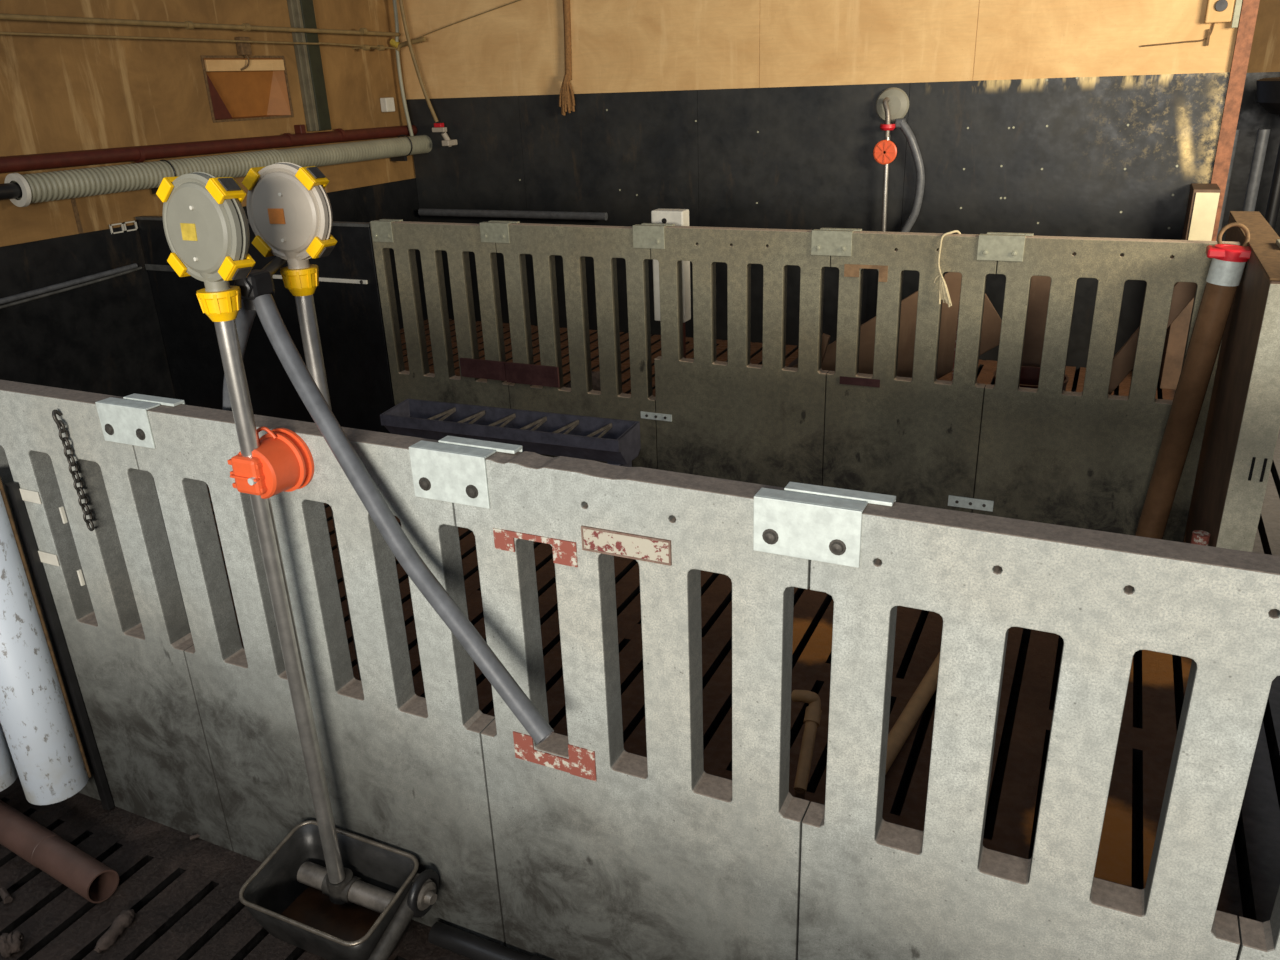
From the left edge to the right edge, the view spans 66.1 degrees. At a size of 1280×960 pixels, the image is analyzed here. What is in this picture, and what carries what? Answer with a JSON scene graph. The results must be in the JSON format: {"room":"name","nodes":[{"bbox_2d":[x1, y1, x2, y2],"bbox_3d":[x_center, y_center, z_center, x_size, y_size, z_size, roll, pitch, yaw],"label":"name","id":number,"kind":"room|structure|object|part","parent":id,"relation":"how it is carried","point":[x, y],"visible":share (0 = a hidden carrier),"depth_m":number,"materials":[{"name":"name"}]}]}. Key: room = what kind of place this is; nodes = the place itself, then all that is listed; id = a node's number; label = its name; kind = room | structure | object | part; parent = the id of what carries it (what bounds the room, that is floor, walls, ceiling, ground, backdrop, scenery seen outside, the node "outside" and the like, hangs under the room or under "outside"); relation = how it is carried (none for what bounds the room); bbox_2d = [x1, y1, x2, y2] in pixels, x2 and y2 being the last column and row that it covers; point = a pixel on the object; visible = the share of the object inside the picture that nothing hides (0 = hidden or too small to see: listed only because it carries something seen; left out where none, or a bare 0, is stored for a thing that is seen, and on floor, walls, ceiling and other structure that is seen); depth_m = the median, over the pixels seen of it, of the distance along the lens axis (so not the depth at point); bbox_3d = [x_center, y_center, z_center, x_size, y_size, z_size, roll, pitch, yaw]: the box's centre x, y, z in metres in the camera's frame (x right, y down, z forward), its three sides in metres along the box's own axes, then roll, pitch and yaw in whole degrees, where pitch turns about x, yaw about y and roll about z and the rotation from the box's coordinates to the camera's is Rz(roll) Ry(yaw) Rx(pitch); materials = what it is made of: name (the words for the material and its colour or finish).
{"room":"farm building","nodes":[
{"label":"farm building","id":0,"kind":"room"},
{"bbox_2d":[0,0,415,246],"bbox_3d":[-2.717,-1.725,4.214,0.100,1.345,5.520,8,24,24],"label":"wall","id":1,"kind":"structure","parent":0,"point":[58,94],"depth_m":4.76,"materials":[{"name":"brown wood"}]},
{"bbox_2d":[70,198,82,233],"bbox_3d":[-2.593,-1.224,4.523,0.004,0.174,0.020,8,24,24],"label":"dark seam","id":2,"kind":"object","parent":1,"relation":"attached to","point":[80,230],"visible":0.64,"depth_m":4.52,"materials":[{"name":"brown wood"}]},
{"bbox_2d":[109,220,137,233],"bbox_3d":[-2.486,-1.217,4.732,0.008,0.044,0.145,8,24,24],"label":"clip","id":3,"kind":"object","parent":1,"relation":"attached to","point":[123,225],"visible":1,"depth_m":4.73,"materials":[{"name":"plastic"}]},
{"bbox_2d":[0,32,396,50],"bbox_3d":[-2.280,-2.137,4.794,0.116,0.064,3.350,8,24,24],"label":"conduit","id":4,"kind":"object","parent":1,"relation":"attached to","point":[363,47],"visible":1,"depth_m":4.84,"materials":[{"name":"grey metal"}]},
{"bbox_2d":[0,13,400,36],"bbox_3d":[-2.268,-2.215,4.785,0.124,0.048,3.400,8,24,24],"label":"conduit","id":5,"kind":"object","parent":1,"relation":"attached to","point":[190,25],"visible":1,"depth_m":4.79,"materials":[{"name":"grey metal"}]},
{"bbox_2d":[0,125,416,172],"bbox_3d":[-2.267,-1.701,5.005,0.082,0.121,3.601,8,24,24],"label":"pipe","id":6,"kind":"object","parent":1,"relation":"attached to","point":[138,154],"visible":0.94,"depth_m":4.93,"materials":[{"name":"metal"}]},
{"bbox_2d":[0,178,427,398],"bbox_3d":[-2.689,-0.588,4.628,0.112,1.075,5.420,8,24,24],"label":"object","id":7,"kind":"structure","parent":1,"relation":"attached to","point":[102,337],"depth_m":4.67,"materials":[{"name":"black plastic"}]},
{"bbox_2d":[0,135,432,206],"bbox_3d":[-2.096,-1.677,5.244,0.184,0.170,3.305,8,24,24],"label":"pipe","id":8,"kind":"object","parent":1,"relation":"attached to","point":[24,190],"visible":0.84,"depth_m":4.79,"materials":[{"name":"grey plastic"}]},
{"bbox_2d":[200,37,293,122],"bbox_3d":[-2.138,-2.165,5.310,0.140,0.413,0.588,8,24,24],"label":"hatch","id":9,"kind":"object","parent":1,"relation":"attached to","point":[243,87],"visible":1,"depth_m":5.35,"materials":[{"name":"brown wood"}]},
{"bbox_2d":[287,0,331,130],"bbox_3d":[-1.901,-2.511,5.588,0.064,0.990,0.140,8,24,24],"label":"steel post","id":10,"kind":"object","parent":1,"relation":"attached to","point":[301,12],"visible":1,"depth_m":5.62,"materials":[{"name":"grey metal"}]},
{"bbox_2d":[380,97,394,111],"bbox_3d":[-1.614,-2.400,6.286,0.050,0.085,0.085,8,24,24],"label":"junction box","id":11,"kind":"object","parent":1,"relation":"attached to","point":[387,104],"visible":1,"depth_m":6.26,"materials":[{"name":"white plastic"}]},
{"bbox_2d":[390,0,425,135],"bbox_3d":[-1.457,-2.686,6.212,0.268,0.969,0.044,8,24,24],"label":"conduit","id":12,"kind":"object","parent":1,"relation":"attached to","point":[395,42],"visible":0.98,"depth_m":6.22,"materials":[{"name":"grey plastic"}]},
{"bbox_2d":[0,319,1279,959],"bbox_3d":[0.569,0.121,4.109,6.625,0.320,9.000,8,24,24],"label":"floor","id":13,"kind":"structure","parent":0,"point":[182,892],"depth_m":2.35,"materials":[{"name":"brown concrete"}]},
{"bbox_2d":[0,888,12,903],"bbox_3d":[-1.314,0.858,2.033,0.044,0.018,0.017,17,29,40],"label":"clod","id":14,"kind":"object","parent":13,"relation":"on","point":[6,897],"visible":1,"depth_m":2.02,"materials":[{"name":"brown soil"}]},
{"bbox_2d":[0,724,16,791],"bbox_3d":[-1.466,0.567,2.168,0.100,0.249,0.100,8,24,24],"label":"pipe","id":15,"kind":"object","parent":13,"relation":"on","point":[8,773],"visible":1,"depth_m":2.19,"materials":[{"name":"plastic"}]},
{"bbox_2d":[0,930,23,957],"bbox_3d":[-1.219,0.900,1.903,0.045,0.048,0.046,-7,23,-12],"label":"clod","id":16,"kind":"object","parent":13,"relation":"on","point":[13,942],"visible":1,"depth_m":1.89,"materials":[{"name":"brown soil"}]},
{"bbox_2d":[0,800,118,902],"bbox_3d":[-1.420,0.769,2.197,0.750,0.070,0.070,11,26,29],"label":"pipe","id":17,"kind":"object","parent":13,"relation":"on","point":[33,842],"visible":1,"depth_m":2.06,"materials":[{"name":"brown plastic"}]},
{"bbox_2d":[4,481,114,810],"bbox_3d":[-1.250,0.385,2.131,0.022,0.818,0.016,8,24,24],"label":"post","id":18,"kind":"object","parent":13,"relation":"on","point":[17,504],"visible":1,"depth_m":2.11,"materials":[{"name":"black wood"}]},
{"bbox_2d":[94,909,135,952],"bbox_3d":[-1.035,0.887,1.936,0.033,0.032,0.100,3,23,13],"label":"clod","id":19,"kind":"object","parent":13,"relation":"on","point":[125,918],"visible":1,"depth_m":1.93,"materials":[{"name":"brown soil"}]},
{"bbox_2d":[0,380,233,850],"bbox_3d":[-1.211,0.285,2.112,0.698,1.017,0.052,8,24,24],"label":"panel","id":20,"kind":"object","parent":13,"relation":"on","point":[126,631],"visible":0.72,"depth_m":2.01,"materials":[{"name":"grey concrete"}]},
{"bbox_2d":[19,488,67,523],"bbox_3d":[-1.204,0.051,1.971,0.137,0.057,0.008,8,24,24],"label":"strap","id":21,"kind":"object","parent":20,"relation":"attached to","point":[27,495],"visible":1,"depth_m":1.97,"materials":[{"name":"plastic"}]},
{"bbox_2d":[0,477,91,804],"bbox_3d":[-1.313,0.345,2.056,0.124,0.733,0.124,8,24,24],"label":"pipe","id":22,"kind":"object","parent":20,"relation":"attached to","point":[37,721],"visible":1,"depth_m":2.06,"materials":[{"name":"plastic"}]},
{"bbox_2d":[38,550,84,585],"bbox_3d":[-1.199,0.180,2.024,0.137,0.057,0.008,8,24,24],"label":"strap","id":23,"kind":"object","parent":20,"relation":"attached to","point":[45,557],"visible":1,"depth_m":2.02,"materials":[{"name":"plastic"}]},
{"bbox_2d":[52,410,93,530],"bbox_3d":[-1.074,-0.015,1.868,0.026,0.247,0.021,8,24,24],"label":"chain","id":24,"kind":"object","parent":20,"relation":"hanging from","point":[59,423],"visible":1,"depth_m":1.86,"materials":[{"name":"black metal"}]},
{"bbox_2d":[189,834,199,839],"bbox_3d":[-0.981,0.788,2.179,0.034,0.011,0.010,-14,25,-27],"label":"clod","id":25,"kind":"object","parent":13,"relation":"on","point":[194,836],"visible":0.72,"depth_m":2.17,"materials":[{"name":"brown soil"}]},
{"bbox_2d":[135,216,394,433],"bbox_3d":[-1.785,-0.734,4.692,1.430,0.992,0.055,8,24,24],"label":"wall","id":26,"kind":"structure","parent":13,"relation":"on","point":[347,302],"depth_m":4.63,"materials":[{"name":"plastic"}]},
{"bbox_2d":[0,263,137,303],"bbox_3d":[-2.723,-0.807,4.311,0.024,0.076,1.221,8,24,24],"label":"cable","id":27,"kind":"object","parent":26,"relation":"attached to","point":[131,266],"visible":1,"depth_m":4.49,"materials":[{"name":"grey metal"}]},
{"bbox_2d":[0,266,141,308],"bbox_3d":[-2.720,-0.794,4.333,0.014,0.075,1.251,8,24,24],"label":"cable","id":28,"kind":"object","parent":26,"relation":"attached to","point":[140,267],"visible":1,"depth_m":4.51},
{"bbox_3d":[-1.801,-1.189,4.512,1.430,0.014,0.043,8,24,24],"label":"rail","id":29,"kind":"part","parent":26,"relation":"part of","materials":[{"name":"grey metal"}]},
{"bbox_2d":[95,393,505,946],"bbox_3d":[-0.610,0.370,1.840,0.766,1.023,0.066,8,24,24],"label":"panel","id":30,"kind":"object","parent":13,"relation":"on","point":[404,770],"depth_m":1.77,"materials":[{"name":"grey concrete"}]},
{"bbox_3d":[-0.920,-0.104,1.781,0.129,0.075,0.033,8,24,24],"label":"plate","id":31,"kind":"part","parent":30,"relation":"part of","materials":[{"name":"silver metal"}]},
{"bbox_3d":[-0.902,-0.107,1.783,0.159,0.077,0.066,8,24,24],"label":"saddle bracket","id":32,"kind":"part","parent":30,"relation":"part of","materials":[{"name":"silver metal"}]},
{"bbox_3d":[-0.880,-0.117,1.792,0.129,0.067,0.025,8,24,24],"label":"plate","id":33,"kind":"part","parent":30,"relation":"part of","materials":[{"name":"silver metal"}]},
{"bbox_2d":[227,426,313,498],"bbox_3d":[-0.600,-0.024,1.578,0.106,0.119,0.099,8,24,24],"label":"clamp","id":34,"kind":"object","parent":30,"relation":"attached to","point":[283,461],"visible":0.94,"depth_m":1.56,"materials":[{"name":"orange plastic"}]},
{"bbox_2d":[156,172,259,456],"bbox_3d":[-0.594,-0.241,1.462,0.178,0.421,0.066,8,24,24],"label":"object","id":35,"kind":"object","parent":34,"relation":"attached to","point":[206,227],"depth_m":1.42,"materials":[{"name":"grey plastic"}]},
{"bbox_3d":[-0.648,-0.356,1.413,0.030,0.024,0.003,9,25,26],"label":"label plate","id":36,"kind":"part","parent":35,"relation":"part of","materials":[{"name":"yellow plastic"}]},
{"bbox_3d":[-0.637,-0.360,1.412,0.130,0.130,0.015,10,25,27],"label":"lid","id":37,"kind":"part","parent":35,"relation":"part of","materials":[{"name":"grey plastic"}]},
{"bbox_2d":[242,162,360,679],"bbox_3d":[-0.546,0.149,1.844,0.155,1.424,0.067,8,24,24],"label":"dispenser","id":38,"kind":"object","parent":13,"relation":"on","point":[289,210],"visible":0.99,"depth_m":1.59,"materials":[{"name":"grey metal"}]},
{"bbox_3d":[-0.587,-0.426,1.588,0.030,0.024,0.002,6,24,19],"label":"label plate","id":39,"kind":"part","parent":38,"relation":"part of","materials":[{"name":"orange plastic"}]},
{"bbox_3d":[-0.576,-0.431,1.588,0.130,0.130,0.012,6,24,19],"label":"lid","id":40,"kind":"part","parent":38,"relation":"part of","materials":[{"name":"grey plastic"}]},
{"bbox_2d":[222,256,553,744],"bbox_3d":[-0.444,0.226,1.640,0.144,1.129,0.799,-21,29,-38],"label":"hose tee","id":41,"kind":"object","parent":38,"relation":"attached to","point":[257,289],"visible":0.74,"depth_m":1.49,"materials":[{"name":"black plastic"}]},
{"bbox_2d":[239,820,438,959],"bbox_3d":[-0.553,0.812,1.845,0.345,0.189,0.199,8,24,24],"label":"bowl","id":42,"kind":"object","parent":13,"relation":"on","point":[365,915],"visible":0.98,"depth_m":1.87,"materials":[{"name":"metal"}]},
{"bbox_2d":[249,494,344,883],"bbox_3d":[-0.565,0.379,1.714,0.046,0.793,0.066,8,24,24],"label":"pipe","id":43,"kind":"object","parent":42,"relation":"on","point":[262,508],"depth_m":1.70,"materials":[{"name":"grey metal"}]},
{"bbox_2d":[370,219,510,408],"bbox_3d":[-0.845,-0.610,4.280,0.627,1.006,0.066,8,24,24],"label":"panel","id":44,"kind":"object","parent":13,"relation":"on","point":[480,382],"depth_m":4.22,"materials":[{"name":"grey concrete"}]},
{"bbox_3d":[-1.080,-1.067,4.205,0.127,0.088,0.064,8,24,24],"label":"saddle bracket","id":45,"kind":"part","parent":44,"relation":"part of","materials":[{"name":"silver metal"}]},
{"bbox_3d":[-1.063,-1.077,4.215,0.107,0.078,0.024,8,24,24],"label":"plate","id":46,"kind":"part","parent":44,"relation":"part of","materials":[{"name":"silver metal"}]},
{"bbox_2d":[428,922,547,959],"bbox_3d":[-0.276,0.884,1.832,0.260,0.050,0.050,8,24,24],"label":"pipe","id":47,"kind":"object","parent":13,"relation":"on","point":[442,935],"visible":1,"depth_m":1.84,"materials":[{"name":"black plastic"}]},
{"bbox_2d":[380,399,640,466],"bbox_3d":[-0.566,-0.167,4.182,1.165,0.239,0.199,8,24,24],"label":"trough","id":48,"kind":"object","parent":13,"relation":"on","point":[611,441],"visible":0.93,"depth_m":4.11,"materials":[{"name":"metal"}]},
{"bbox_2d":[479,220,657,468],"bbox_3d":[-0.279,-0.532,4.027,0.753,1.012,0.066,8,24,24],"label":"panel","id":49,"kind":"object","parent":13,"relation":"on","point":[540,388],"depth_m":3.95,"materials":[{"name":"grey concrete"}]},
{"bbox_3d":[-0.566,-1.003,3.972,0.155,0.079,0.064,8,24,24],"label":"saddle bracket","id":50,"kind":"part","parent":49,"relation":"part of","materials":[{"name":"silver metal"}]},
{"bbox_3d":[-0.549,-1.013,3.982,0.135,0.069,0.024,8,24,24],"label":"plate","id":51,"kind":"part","parent":49,"relation":"part of","materials":[{"name":"silver metal"}]},
{"bbox_2d":[641,411,671,421],"bbox_3d":[0.065,-0.254,3.941,0.136,0.028,0.008,8,24,24],"label":"steel plate","id":52,"kind":"object","parent":49,"relation":"attached to","point":[646,415],"visible":1,"depth_m":3.94,"materials":[{"name":"silver metal"}]},
{"bbox_2d":[565,371,600,390],"bbox_3d":[-0.233,-0.429,4.825,0.258,0.224,0.280,8,24,24],"label":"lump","id":53,"kind":"object","parent":13,"relation":"on","point":[596,386],"visible":0.09,"depth_m":4.73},
{"bbox_2d":[409,436,810,959],"bbox_3d":[-0.039,0.452,1.585,0.626,1.023,0.066,8,24,24],"label":"panel","id":54,"kind":"object","parent":13,"relation":"on","point":[604,851],"depth_m":1.51,"materials":[{"name":"grey concrete"}]},
{"bbox_3d":[-0.265,-0.012,1.500,0.167,0.085,0.066,8,24,24],"label":"saddle bracket","id":55,"kind":"part","parent":54,"relation":"part of","materials":[{"name":"silver metal"}]},
{"bbox_3d":[-0.242,-0.022,1.510,0.137,0.075,0.025,8,24,24],"label":"plate","id":56,"kind":"part","parent":54,"relation":"part of","materials":[{"name":"silver metal"}]},
{"bbox_2d":[651,209,690,357],"bbox_3d":[0.135,-0.557,3.994,0.134,1.052,0.074,8,24,24],"label":"post","id":57,"kind":"object","parent":13,"relation":"on","point":[679,217],"visible":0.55,"depth_m":3.86,"materials":[{"name":"plastic"}]},
{"bbox_3d":[0.145,-0.357,4.076,0.090,0.620,0.040,8,24,24],"label":"post","id":58,"kind":"part","parent":57,"relation":"part of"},
{"bbox_2d":[633,223,830,487],"bbox_3d":[0.343,-0.446,3.749,0.756,1.018,0.064,8,24,24],"label":"panel","id":59,"kind":"object","parent":13,"relation":"on","point":[737,419],"depth_m":3.71,"materials":[{"name":"grey concrete"}]},
{"bbox_3d":[0.051,-0.917,3.695,0.149,0.085,0.064,8,24,24],"label":"saddle bracket","id":60,"kind":"part","parent":59,"relation":"part of","materials":[{"name":"silver metal"}]},
{"bbox_3d":[0.069,-0.928,3.706,0.129,0.075,0.024,8,24,24],"label":"plate","id":61,"kind":"part","parent":59,"relation":"part of","materials":[{"name":"silver metal"}]},
{"bbox_2d":[787,358,797,366],"bbox_3d":[0.699,-0.352,4.381,0.240,0.406,0.249,8,24,24],"label":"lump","id":62,"kind":"object","parent":13,"relation":"on","point":[794,362],"visible":0.02,"depth_m":4.30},
{"bbox_2d":[791,690,821,798],"bbox_3d":[0.374,0.615,2.197,0.067,0.224,0.225,0,22,6],"label":"pipe","id":63,"kind":"object","parent":13,"relation":"on","point":[812,717],"visible":0.96,"depth_m":2.17,"materials":[{"name":"beige plastic"}]},
{"bbox_2d":[821,333,829,366],"bbox_3d":[0.646,-0.284,3.836,0.030,0.618,0.227,-16,26,-31],"label":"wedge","id":64,"kind":"object","parent":13,"relation":"on","point":[825,338],"visible":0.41,"depth_m":3.66,"materials":[{"name":"brown wood"}]},
{"bbox_2d":[793,272,1001,378],"bbox_3d":[0.937,-0.454,3.952,1.020,0.844,0.050,4,23,15],"label":"wooden board","id":65,"kind":"object","parent":13,"relation":"on","point":[991,324],"visible":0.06,"depth_m":3.84,"materials":[{"name":"brown wood"}]},
{"bbox_2d":[811,228,997,512],"bbox_3d":[0.905,-0.366,3.499,0.618,1.018,0.064,8,24,24],"label":"panel","id":66,"kind":"object","parent":13,"relation":"on","point":[915,440],"depth_m":3.46,"materials":[{"name":"grey concrete"}]},
{"bbox_3d":[0.681,-0.827,3.415,0.162,0.086,0.064,8,24,24],"label":"saddle bracket","id":67,"kind":"part","parent":66,"relation":"part of","materials":[{"name":"silver metal"}]},
{"bbox_3d":[0.699,-0.837,3.425,0.142,0.076,0.024,8,24,24],"label":"plate","id":68,"kind":"part","parent":66,"relation":"part of","materials":[{"name":"silver metal"}]},
{"bbox_2d":[934,230,960,306],"bbox_3d":[1.040,-0.703,3.270,0.103,0.246,0.056,-11,24,-20],"label":"twine","id":69,"kind":"object","parent":66,"relation":"hanging from","point":[943,290],"visible":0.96,"depth_m":3.27,"materials":[{"name":"beige fabric"}]},
{"bbox_2d":[885,652,939,774],"bbox_3d":[0.706,0.573,2.505,0.042,0.042,0.927,12,26,30],"label":"pipe","id":70,"kind":"object","parent":13,"relation":"on","point":[919,700],"visible":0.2,"depth_m":2.45,"materials":[{"name":"beige plastic"}]},
{"bbox_2d":[952,290,960,380],"bbox_3d":[1.164,-0.323,3.599,0.050,0.838,0.089,8,24,24],"label":"board","id":71,"kind":"object","parent":13,"relation":"on","point":[960,290],"visible":0.02,"depth_m":3.55,"materials":[{"name":"paint"}]},
{"bbox_2d":[753,482,1279,959],"bbox_3d":[0.464,0.523,1.361,0.634,1.023,0.066,8,24,24],"label":"panel","id":72,"kind":"object","parent":13,"relation":"on","point":[872,887],"depth_m":1.24,"materials":[{"name":"grey concrete"}]},
{"bbox_3d":[0.237,0.058,1.276,0.171,0.081,0.066,8,24,24],"label":"saddle bracket","id":73,"kind":"part","parent":72,"relation":"part of","materials":[{"name":"silver metal"}]},
{"bbox_3d":[0.259,0.048,1.285,0.141,0.071,0.025,8,24,24],"label":"plate","id":74,"kind":"part","parent":72,"relation":"part of","materials":[{"name":"silver metal"}]},
{"bbox_2d":[994,366,1068,390],"bbox_3d":[1.500,-0.203,3.834,0.270,0.420,0.270,8,24,24],"label":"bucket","id":75,"kind":"object","parent":13,"relation":"on","point":[1029,376],"visible":0.13,"depth_m":3.87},
{"bbox_2d":[1021,276,1050,366],"bbox_3d":[1.643,-0.544,4.119,0.159,0.833,0.352,14,27,34],"label":"wooden board","id":76,"kind":"object","parent":13,"relation":"on","point":[1040,285],"visible":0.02,"depth_m":4.10,"materials":[{"name":"brown wood"}]},
{"bbox_2d":[972,232,1239,541],"bbox_3d":[1.462,-0.286,3.251,0.738,1.018,0.064,8,24,24],"label":"panel","id":77,"kind":"object","parent":13,"relation":"on","point":[1050,454],"depth_m":3.22,"materials":[{"name":"grey concrete"}]},
{"bbox_2d":[948,495,993,511],"bbox_3d":[1.183,0.084,3.519,0.155,0.040,0.008,8,24,24],"label":"steel plate","id":78,"kind":"object","parent":77,"relation":"attached to","point":[956,501],"visible":1,"depth_m":3.52,"materials":[{"name":"silver metal"}]},
{"bbox_3d":[1.184,-0.757,3.190,0.162,0.082,0.064,8,24,24],"label":"saddle bracket","id":79,"kind":"part","parent":77,"relation":"part of","materials":[{"name":"silver metal"}]},
{"bbox_3d":[1.201,-0.767,3.200,0.142,0.072,0.024,8,24,24],"label":"plate","id":80,"kind":"part","parent":77,"relation":"part of","materials":[{"name":"silver metal"}]},
{"bbox_2d":[1108,282,1195,394],"bbox_3d":[1.592,-0.306,3.413,0.588,0.913,0.039,4,23,15],"label":"batten","id":81,"kind":"object","parent":13,"relation":"on","point":[1183,292],"visible":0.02,"depth_m":3.32,"materials":[{"name":"brown wood"}]},
{"bbox_2d":[1159,183,1220,389],"bbox_3d":[2.679,-0.938,4.806,0.110,0.958,0.276,8,24,24],"label":"wood post","id":82,"kind":"object","parent":13,"relation":"on","point":[1203,200],"visible":0.57,"depth_m":4.72,"materials":[{"name":"beige wood"}]},
{"bbox_2d":[1135,222,1250,538],"bbox_3d":[1.702,-0.240,3.042,0.188,1.074,0.128,8,24,24],"label":"pipe","id":83,"kind":"object","parent":13,"relation":"on","point":[1228,262],"visible":0.88,"depth_m":2.98,"materials":[{"name":"brown metal"}]},
{"bbox_2d":[1190,530,1209,545],"bbox_3d":[1.565,0.286,2.786,0.044,0.298,0.044,8,24,24],"label":"pipe","id":84,"kind":"object","parent":13,"relation":"on","point":[1199,537],"visible":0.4,"depth_m":2.72,"materials":[{"name":"red paint"}]},
{"bbox_2d":[1216,129,1238,240],"bbox_3d":[3.161,-1.317,5.419,0.056,1.160,0.056,8,24,24],"label":"upright","id":85,"kind":"object","parent":13,"relation":"on","point":[1237,130],"visible":0.16,"depth_m":5.28,"materials":[{"name":"metal"}]},
{"bbox_2d":[1185,211,1279,551],"bbox_3d":[1.853,-0.235,3.083,0.089,1.022,1.270,8,24,24],"label":"wall","id":86,"kind":"structure","parent":13,"relation":"on","point":[1242,428],"depth_m":2.62,"materials":[{"name":"concrete"}]},
{"bbox_2d":[1243,129,1269,210],"bbox_3d":[3.288,-1.299,5.362,0.056,1.160,0.056,8,24,24],"label":"pipe","id":87,"kind":"object","parent":13,"relation":"on","point":[1262,137],"visible":0.4,"depth_m":5.20,"materials":[{"name":"metal"}]},
{"bbox_2d":[1236,885,1279,959],"bbox_3d":[1.008,0.603,1.123,0.558,1.017,0.052,8,24,24],"label":"panel","id":88,"kind":"object","parent":13,"relation":"on","point":[1259,940],"visible":1,"depth_m":1.22,"materials":[{"name":"grey concrete"}]},
{"bbox_2d":[1256,77,1279,230],"bbox_3d":[3.715,-1.516,5.533,0.660,1.400,0.660,8,24,24],"label":"tank","id":89,"kind":"object","parent":13,"relation":"on","point":[1268,89],"visible":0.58,"depth_m":5.36,"materials":[{"name":"plastic"}]},
{"bbox_3d":[3.693,-2.066,5.308,0.660,0.210,0.660,8,24,24],"label":"tank","id":90,"kind":"part","parent":89,"relation":"part of","materials":[{"name":"black plastic"}]},
{"bbox_3d":[3.519,-1.393,5.505,0.060,1.210,0.060,8,24,24],"label":"leg","id":91,"kind":"part","parent":89,"relation":"part of","materials":[{"name":"black plastic"}]},
{"bbox_2d":[396,0,1242,176],"bbox_3d":[0.634,-1.884,5.700,4.730,2.420,0.100,8,24,24],"label":"wall","id":92,"kind":"structure","parent":0,"point":[517,48],"depth_m":5.34,"materials":[{"name":"brown wood"}]},
{"bbox_2d":[399,0,457,146],"bbox_3d":[-1.345,-2.644,6.205,0.265,1.034,0.115,2,23,9],"label":"hose","id":93,"kind":"object","parent":92,"relation":"hanging from","point":[438,127],"visible":1,"depth_m":6.24,"materials":[{"name":"grey plastic"}]},
{"bbox_2d":[418,0,519,37],"bbox_3d":[-1.007,-2.841,6.037,1.203,0.272,0.006,8,24,24],"label":"wire","id":94,"kind":"object","parent":92,"relation":"attached to","point":[517,0],"visible":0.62,"depth_m":6.05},
{"bbox_2d":[418,208,607,219],"bbox_3d":[-0.839,-1.729,6.383,1.410,0.048,0.091,8,24,24],"label":"bar","id":95,"kind":"object","parent":92,"relation":"attached to","point":[422,211],"visible":1,"depth_m":6.33,"materials":[{"name":"metal"}]},
{"bbox_2d":[559,0,574,114],"bbox_3d":[-0.446,-2.667,5.797,0.105,0.967,0.092,8,24,24],"label":"rope","id":96,"kind":"object","parent":92,"relation":"hanging from","point":[566,97],"visible":1,"depth_m":5.88,"materials":[{"name":"brown fabric"}]},
{"bbox_2d":[406,72,1229,394],"bbox_3d":[0.631,-1.472,5.809,4.716,1.575,0.014,8,24,24],"label":"wall panel","id":97,"kind":"object","parent":92,"relation":"attached to","point":[1102,156],"depth_m":5.47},
{"bbox_2d":[873,87,924,231],"bbox_3d":[1.390,-1.378,5.377,0.290,1.433,0.137,8,24,24],"label":"drinker","id":98,"kind":"object","parent":92,"relation":"attached to","point":[892,104],"depth_m":5.20,"materials":[{"name":"grey plastic"}]},
{"bbox_3d":[1.304,-1.743,5.225,0.124,0.124,0.037,8,24,24],"label":"orange knob","id":99,"kind":"part","parent":98,"relation":"part of","materials":[{"name":"plastic"}]},
{"bbox_2d":[1141,0,1241,46],"bbox_3d":[2.541,-2.125,4.532,0.385,0.230,0.062,8,24,24],"label":"wall switch","id":100,"kind":"object","parent":92,"relation":"attached to","point":[1218,11],"visible":1,"depth_m":4.46,"materials":[{"name":"beige plastic"}]},
{"bbox_3d":[2.631,-2.147,4.447,0.052,0.052,0.013,8,24,24],"label":"knob","id":101,"kind":"part","parent":100,"relation":"part of","materials":[{"name":"black plastic"}]},
{"bbox_3d":[2.699,-2.131,4.439,0.025,0.160,0.019,8,24,24],"label":"plate","id":102,"kind":"part","parent":100,"relation":"part of","materials":[{"name":"white plastic"}]},
{"bbox_2d":[1211,0,1259,240],"bbox_3d":[2.800,-1.568,4.720,0.065,2.420,0.130,8,24,24],"label":"post","id":103,"kind":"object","parent":92,"relation":"attached to","point":[1249,9],"depth_m":4.57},
{"bbox_2d":[1247,0,1279,72],"bbox_3d":[4.615,-2.947,5.483,2.800,1.180,0.100,8,24,24],"label":"wall","id":104,"kind":"structure","parent":0,"point":[1265,48],"depth_m":5.96,"materials":[{"name":"brown wood"}]},
{"bbox_2d":[1221,72,1279,240],"bbox_3d":[4.660,-1.685,5.989,2.800,1.540,0.120,8,24,24],"label":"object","id":105,"kind":"structure","parent":104,"relation":"attached to","point":[1253,117],"depth_m":6.16,"materials":[{"name":"black plastic"}]}
]}

